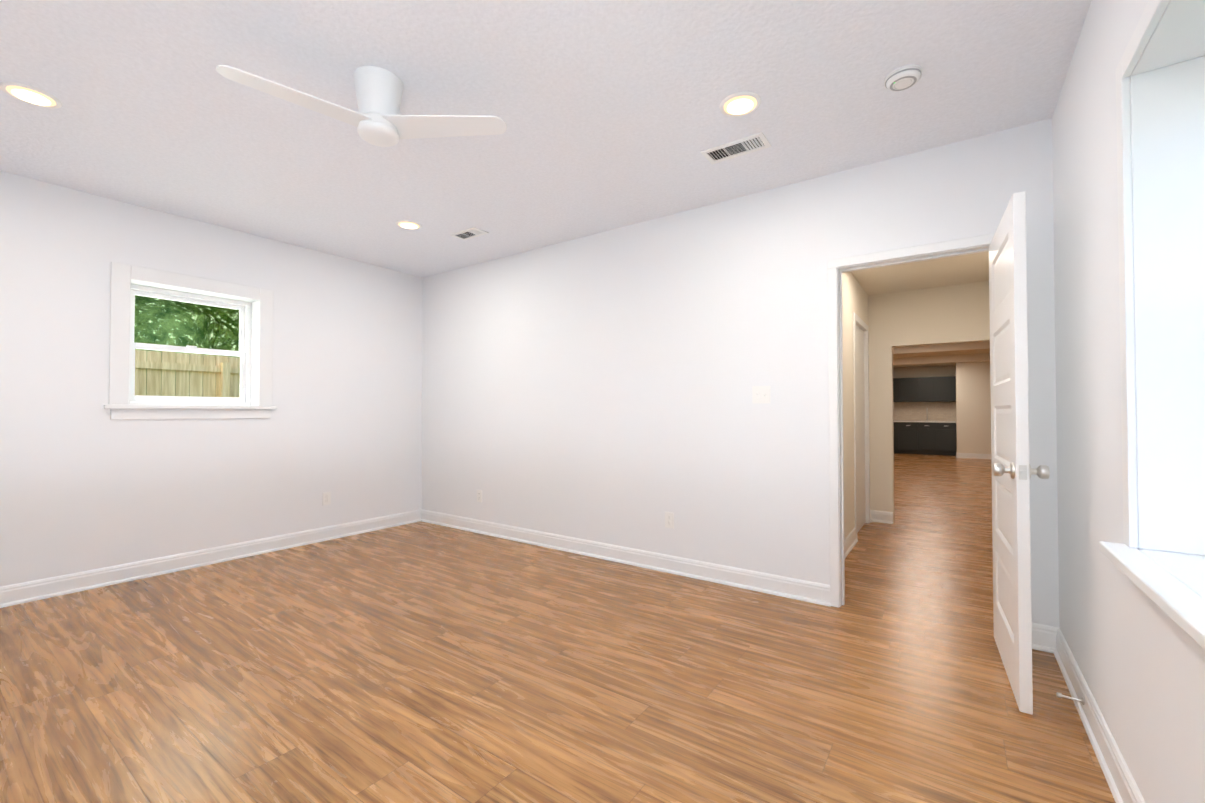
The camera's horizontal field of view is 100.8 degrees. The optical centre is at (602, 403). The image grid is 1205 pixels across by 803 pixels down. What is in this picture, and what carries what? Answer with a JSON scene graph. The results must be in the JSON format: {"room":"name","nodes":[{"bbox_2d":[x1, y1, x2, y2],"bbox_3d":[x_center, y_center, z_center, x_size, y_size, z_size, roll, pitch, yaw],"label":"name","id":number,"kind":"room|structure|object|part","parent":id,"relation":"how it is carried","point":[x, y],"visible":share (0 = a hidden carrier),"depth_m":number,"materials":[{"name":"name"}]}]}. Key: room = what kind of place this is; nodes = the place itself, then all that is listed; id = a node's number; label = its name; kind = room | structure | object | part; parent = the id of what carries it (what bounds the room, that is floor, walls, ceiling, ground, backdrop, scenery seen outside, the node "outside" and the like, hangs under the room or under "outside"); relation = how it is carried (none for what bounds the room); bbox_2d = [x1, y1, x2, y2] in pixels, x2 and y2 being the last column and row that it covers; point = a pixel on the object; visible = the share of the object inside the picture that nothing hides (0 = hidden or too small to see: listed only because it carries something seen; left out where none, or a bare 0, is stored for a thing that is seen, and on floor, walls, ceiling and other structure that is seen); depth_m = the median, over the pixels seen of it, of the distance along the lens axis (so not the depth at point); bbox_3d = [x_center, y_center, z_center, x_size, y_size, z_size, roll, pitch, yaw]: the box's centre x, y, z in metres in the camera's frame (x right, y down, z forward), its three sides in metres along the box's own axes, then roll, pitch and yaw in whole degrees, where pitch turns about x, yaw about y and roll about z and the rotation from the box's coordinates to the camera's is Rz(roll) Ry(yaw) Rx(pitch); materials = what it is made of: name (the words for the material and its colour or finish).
{"room":"empty bedroom","nodes":[
{"label":"empty bedroom","id":0,"kind":"room"},
{"bbox_2d":[0,171,422,586],"bbox_3d":[-3.293,-0.079,3.730,0.250,2.640,4.520,-1,-1,35],"label":"wall","id":1,"kind":"structure","parent":0,"point":[86,483],"depth_m":3.70,"materials":[{"name":"white paint"}]},
{"bbox_2d":[103,404,276,408],"bbox_3d":[-3.129,0.029,3.836,0.195,0.030,1.045,-1,-1,35],"label":"sill","id":2,"kind":"structure","parent":1,"relation":"attached to","point":[117,406],"depth_m":3.69,"materials":[{"name":"white paint"}]},
{"bbox_2d":[129,284,251,405],"bbox_3d":[-3.241,-0.423,3.923,0.080,0.877,0.795,-1,-1,35],"label":"window","id":3,"kind":"structure","parent":1,"relation":"in","point":[244,308],"depth_m":3.93,"materials":[{"name":"white plastic"}]},
{"bbox_2d":[109,262,273,419],"bbox_3d":[-3.140,-0.421,3.851,0.168,1.082,0.995,-1,-1,35],"label":"window frame","id":4,"kind":"structure","parent":1,"relation":"attached to","point":[124,277],"depth_m":3.73,"materials":[{"name":"white paint"}]},
{"bbox_2d":[0,509,420,607],"bbox_3d":[-3.143,1.179,3.684,0.026,0.122,4.150,-1,-1,35],"label":"baseboard","id":5,"kind":"structure","parent":1,"relation":"attached to","point":[26,592],"depth_m":3.70,"materials":[{"name":"white paint"}]},
{"bbox_2d":[323,492,330,504],"bbox_3d":[-2.532,0.875,4.573,0.007,0.115,0.070,-1,-1,35],"label":"electrical outlet","id":6,"kind":"object","parent":1,"relation":"attached to","point":[326,498],"visible":1,"depth_m":4.57,"materials":[{"name":"white plastic"}]},
{"bbox_2d":[0,0,1090,276],"bbox_3d":[-1.093,-1.484,2.205,5.630,0.120,4.520,-1,-1,35],"label":"ceiling","id":7,"kind":"structure","parent":0,"point":[610,114],"depth_m":2.35,"materials":[{"name":"paint"}]},
{"bbox_2d":[0,81,61,108],"bbox_3d":[-2.635,-1.415,2.298,0.192,0.016,0.192,-1,-1,35],"label":"recessed light","id":8,"kind":"object","parent":7,"relation":"in","point":[28,94],"visible":1,"depth_m":2.28,"materials":[{"name":"white plastic"}]},
{"bbox_2d":[216,65,506,146],"bbox_3d":[-0.922,-1.296,2.021,0.653,0.261,0.896,-1,-1,35],"label":"ceiling fan","id":9,"kind":"object","parent":7,"relation":"hanging from","point":[419,126],"depth_m":2.13,"materials":[{"name":"white plastic"}]},
{"bbox_2d":[396,220,421,229],"bbox_3d":[-1.513,-1.389,3.893,0.192,0.016,0.192,-1,-1,35],"label":"recessed light","id":10,"kind":"object","parent":7,"relation":"in","point":[409,224],"visible":1,"depth_m":3.87,"materials":[{"name":"white plastic"}]},
{"bbox_2d":[450,227,488,239],"bbox_3d":[-1.095,-1.391,4.088,0.300,0.008,0.150,-1,-1,35],"label":"ceiling vent","id":11,"kind":"object","parent":7,"relation":"in","point":[477,232],"visible":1,"depth_m":4.07,"materials":[{"name":"silver metal"}]},
{"bbox_2d":[701,132,770,164],"bbox_3d":[0.739,-1.412,2.767,0.345,0.008,0.165,-1,-1,35],"label":"ceiling vent","id":12,"kind":"object","parent":7,"relation":"in","point":[765,144],"visible":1,"depth_m":2.75,"materials":[{"name":"silver metal"}]},
{"bbox_2d":[708,138,762,159],"bbox_3d":[0.739,-1.414,2.767,0.291,0.001,0.111,-1,-1,35],"label":"vent duct","id":13,"kind":"object","parent":12,"relation":"attached to","point":[722,154],"visible":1,"depth_m":2.79,"materials":[{"name":"black metal"}]},
{"bbox_2d":[719,91,760,116],"bbox_3d":[0.654,-1.413,2.368,0.192,0.016,0.192,-1,-1,35],"label":"recessed light","id":14,"kind":"object","parent":7,"relation":"in","point":[741,104],"visible":1,"depth_m":2.35,"materials":[{"name":"white plastic"}]},
{"bbox_2d":[885,65,921,90],"bbox_3d":[1.307,-1.406,2.166,0.140,0.037,0.140,-1,-1,35],"label":"smoke detector","id":15,"kind":"object","parent":7,"relation":"attached to","point":[903,78],"visible":1,"depth_m":2.14,"materials":[{"name":"white plastic"}]},
{"bbox_2d":[0,453,1115,802],"bbox_3d":[3.543,1.347,7.151,7.470,0.100,18.020,-1,-1,35],"label":"floor","id":16,"kind":"structure","parent":0,"point":[420,661],"depth_m":2.17,"materials":[{"name":"brown wood"}]},
{"bbox_2d":[893,424,900,452],"bbox_3d":[8.287,0.973,14.300,0.436,0.880,0.605,-1,-1,35],"label":"base cabinet","id":17,"kind":"object","parent":16,"relation":"on","point":[897,427],"depth_m":13.96,"materials":[{"name":"grey wood"}]},
{"bbox_2d":[901,424,916,453],"bbox_3d":[8.643,0.969,14.049,0.436,0.880,0.605,-1,-1,35],"label":"base cabinet","id":18,"kind":"object","parent":16,"relation":"on","point":[908,431],"depth_m":13.80,"materials":[{"name":"grey wood"}]},
{"bbox_2d":[917,424,936,454],"bbox_3d":[9.000,0.965,13.798,0.436,0.880,0.605,-1,-1,35],"label":"base cabinet","id":19,"kind":"object","parent":16,"relation":"on","point":[926,437],"depth_m":13.56,"materials":[{"name":"grey wood"}]},
{"bbox_2d":[893,420,955,423],"bbox_3d":[8.635,0.509,14.053,2.190,0.040,0.620,-1,-1,35],"label":"countertop","id":20,"kind":"structure","parent":19,"relation":"on","point":[894,421],"depth_m":13.64,"materials":[{"name":"white stone"}]},
{"bbox_2d":[937,424,956,455],"bbox_3d":[9.357,0.961,13.547,0.436,0.880,0.605,-1,-1,35],"label":"base cabinet","id":21,"kind":"object","parent":16,"relation":"on","point":[946,433],"depth_m":13.31,"materials":[{"name":"grey wood"}]},
{"bbox_2d":[421,118,1058,626],"bbox_3d":[0.173,-0.070,3.982,5.130,2.650,0.120,-1,-1,35],"label":"wall","id":22,"kind":"structure","parent":0,"point":[595,386],"depth_m":3.55,"materials":[{"name":"white paint"}]},
{"bbox_2d":[477,490,481,501],"bbox_3d":[-1.201,0.904,4.855,0.070,0.115,0.007,-1,-1,35],"label":"electrical outlet","id":23,"kind":"object","parent":22,"relation":"attached to","point":[479,495],"visible":1,"depth_m":4.85,"materials":[{"name":"white plastic"}]},
{"bbox_2d":[665,512,673,528],"bbox_3d":[0.492,0.860,3.664,0.070,0.115,0.007,-1,-1,35],"label":"electrical outlet","id":24,"kind":"object","parent":22,"relation":"attached to","point":[669,519],"visible":1,"depth_m":3.66,"materials":[{"name":"white plastic"}]},
{"bbox_2d":[421,509,1058,652],"bbox_3d":[0.131,1.183,3.901,5.130,0.122,0.026,-1,-1,35],"label":"baseboard","id":25,"kind":"structure","parent":22,"relation":"attached to","point":[1044,638],"depth_m":3.63,"materials":[{"name":"white paint"}]},
{"bbox_2d":[752,386,770,403],"bbox_3d":[1.044,-0.057,3.281,0.118,0.115,0.022,-1,-1,35],"label":"switch plate","id":26,"kind":"object","parent":22,"relation":"attached to","point":[760,394],"visible":1,"depth_m":3.29,"materials":[{"name":"white plastic"}]},
{"bbox_2d":[828,233,994,607],"bbox_3d":[1.783,0.173,2.845,0.881,2.107,0.148,-1,-1,35],"label":"door frame","id":27,"kind":"structure","parent":22,"relation":"attached to","point":[835,264],"depth_m":3.02,"materials":[{"name":"white paint"}]},
{"bbox_2d":[989,191,1049,714],"bbox_3d":[1.852,0.190,2.251,0.174,2.030,0.770,-1,-1,35],"label":"door","id":28,"kind":"structure","parent":22,"relation":"in","point":[1013,471],"depth_m":2.03,"materials":[{"name":"white paint"}]},
{"bbox_3d":[1.660,0.270,1.977,0.174,0.066,0.104,-1,-1,35],"label":"knob","id":29,"kind":"part","parent":28,"relation":"part of","materials":[{"name":"silver metal"}]},
{"bbox_2d":[842,272,867,538],"bbox_3d":[2.067,0.035,4.334,0.120,2.450,2.640,-1,-1,35],"label":"wall","id":30,"kind":"structure","parent":0,"point":[855,296],"depth_m":4.38,"materials":[{"name":"white paint"}]},
{"bbox_2d":[844,528,857,557],"bbox_3d":[1.839,1.182,3.865,0.026,0.122,1.640,-1,-1,35],"label":"baseboard","id":31,"kind":"structure","parent":30,"relation":"attached to","point":[850,540],"depth_m":4.26,"materials":[{"name":"white paint"}]},
{"bbox_2d":[853,312,869,538],"bbox_3d":[2.521,0.216,4.965,0.134,2.090,0.920,-1,-1,35],"label":"door frame","id":32,"kind":"structure","parent":30,"relation":"attached to","point":[861,422],"depth_m":5.06,"materials":[{"name":"white paint"}]},
{"bbox_2d":[851,251,989,367],"bbox_3d":[5.265,-1.178,8.744,6.440,0.120,13.500,-1,-1,35],"label":"ceiling","id":33,"kind":"structure","parent":0,"point":[963,269],"depth_m":4.65,"materials":[{"name":"white paint"}]},
{"bbox_2d":[893,341,989,365],"bbox_3d":[5.815,-1.025,9.522,6.200,0.160,5.450,-1,-1,35],"label":"beam","id":34,"kind":"structure","parent":33,"relation":"attached to","point":[957,347],"depth_m":9.54,"materials":[{"name":"white paint"}]},
{"bbox_2d":[868,281,989,522],"bbox_3d":[2.934,0.053,5.411,6.200,2.450,0.120,-1,-1,35],"label":"wall","id":35,"kind":"structure","parent":0,"point":[957,313],"depth_m":5.24,"materials":[{"name":"white paint"}]},
{"bbox_2d":[893,361,990,453],"bbox_3d":[6.059,0.120,9.851,6.440,2.440,10.740,-1,-1,35],"label":"wall","id":36,"kind":"structure","parent":0,"point":[973,411],"depth_m":12.59,"materials":[{"name":"white paint"}]},
{"bbox_2d":[893,378,900,401],"bbox_3d":[8.359,-0.375,14.425,0.436,0.680,0.355,-1,-1,35],"label":"upper cabinet","id":37,"kind":"object","parent":36,"relation":"attached to","point":[896,381],"depth_m":14.19,"materials":[{"name":"grey wood"}]},
{"bbox_2d":[901,377,916,401],"bbox_3d":[8.716,-0.379,14.174,0.436,0.680,0.355,-1,-1,35],"label":"upper cabinet","id":38,"kind":"object","parent":36,"relation":"attached to","point":[908,385],"depth_m":14.02,"materials":[{"name":"grey wood"}]},
{"bbox_2d":[893,402,955,420],"bbox_3d":[8.823,0.228,14.317,2.180,0.530,0.012,-1,-1,35],"label":"backsplash","id":39,"kind":"structure","parent":36,"relation":"attached to","point":[937,411],"depth_m":14.10,"materials":[{"name":"tile"}]},
{"bbox_2d":[917,377,936,401],"bbox_3d":[9.072,-0.383,13.923,0.436,0.680,0.355,-1,-1,35],"label":"upper cabinet","id":40,"kind":"object","parent":36,"relation":"attached to","point":[929,389],"depth_m":13.78,"materials":[{"name":"grey wood"}]},
{"bbox_2d":[937,376,955,401],"bbox_3d":[9.429,-0.387,13.672,0.436,0.680,0.355,-1,-1,35],"label":"upper cabinet","id":41,"kind":"object","parent":36,"relation":"attached to","point":[946,386],"depth_m":13.52,"materials":[{"name":"grey wood"}]},
{"bbox_2d":[956,452,990,458],"bbox_3d":[9.989,1.316,12.065,2.341,0.122,0.026,-1,-1,35],"label":"baseboard","id":42,"kind":"structure","parent":36,"relation":"attached to","point":[958,455],"depth_m":12.53,"materials":[{"name":"white paint"}]},
{"bbox_2d":[1052,0,1204,802],"bbox_3d":[1.107,-0.130,0.635,0.250,2.640,4.520,-1,-1,35],"label":"wall","id":43,"kind":"structure","parent":0,"point":[1138,653],"depth_m":1.69,"materials":[{"name":"white paint"}]},
{"bbox_2d":[1056,692,1084,704],"bbox_3d":[1.824,1.150,1.943,0.079,0.026,0.026,-1,-1,35],"label":"door stop","id":44,"kind":"object","parent":43,"relation":"attached to","point":[1060,695],"visible":1,"depth_m":1.94,"materials":[{"name":"silver metal"}]},
{"bbox_2d":[1054,628,1145,802],"bbox_3d":[1.031,1.131,0.747,0.026,0.122,4.150,-1,-1,35],"label":"baseboard","id":45,"kind":"structure","parent":43,"relation":"attached to","point":[1122,785],"depth_m":1.73,"materials":[{"name":"white paint"}]},
{"bbox_2d":[1099,541,1204,649],"bbox_3d":[1.005,0.405,0.612,0.240,0.030,1.920,-1,-1,35],"label":"sill","id":46,"kind":"structure","parent":43,"relation":"attached to","point":[1171,585],"depth_m":1.14,"materials":[{"name":"white paint"}]},
{"bbox_2d":[1116,0,1204,555],"bbox_3d":[1.026,-0.300,0.609,0.188,1.380,1.920,-1,-1,35],"label":"window frame","id":47,"kind":"structure","parent":43,"relation":"attached to","point":[1160,97],"depth_m":1.35,"materials":[{"name":"white paint"}]},
{"label":"outside","id":48,"kind":"structure","parent":0,"visible":0},
{"bbox_3d":[-0.597,1.592,9.926,29.000,0.200,30.000,-1,-1,35],"label":"ground","id":49,"kind":"structure","parent":48,"visible":0},
{"bbox_2d":[134,284,219,386],"bbox_3d":[-8.693,-2.186,7.481,5.129,7.274,5.254,-1,-1,35],"label":"tree","id":50,"kind":"object","parent":49,"relation":"on","point":[161,323],"depth_m":8.62,"materials":[{"name":"green plant"}]},
{"bbox_2d":[135,350,239,396],"bbox_3d":[-5.141,0.389,7.074,0.108,2.112,10.074,-1,-1,35],"label":"fence","id":51,"kind":"object","parent":49,"relation":"on","point":[185,381],"depth_m":6.60,"materials":[{"name":"brown wood"}]},
{"bbox_2d":[174,290,245,356],"bbox_3d":[-7.105,-2.387,10.679,5.713,7.782,5.814,-1,-1,35],"label":"tree","id":52,"kind":"object","parent":49,"relation":"on","point":[229,337],"depth_m":9.36,"materials":[{"name":"green plant"}]}
]}

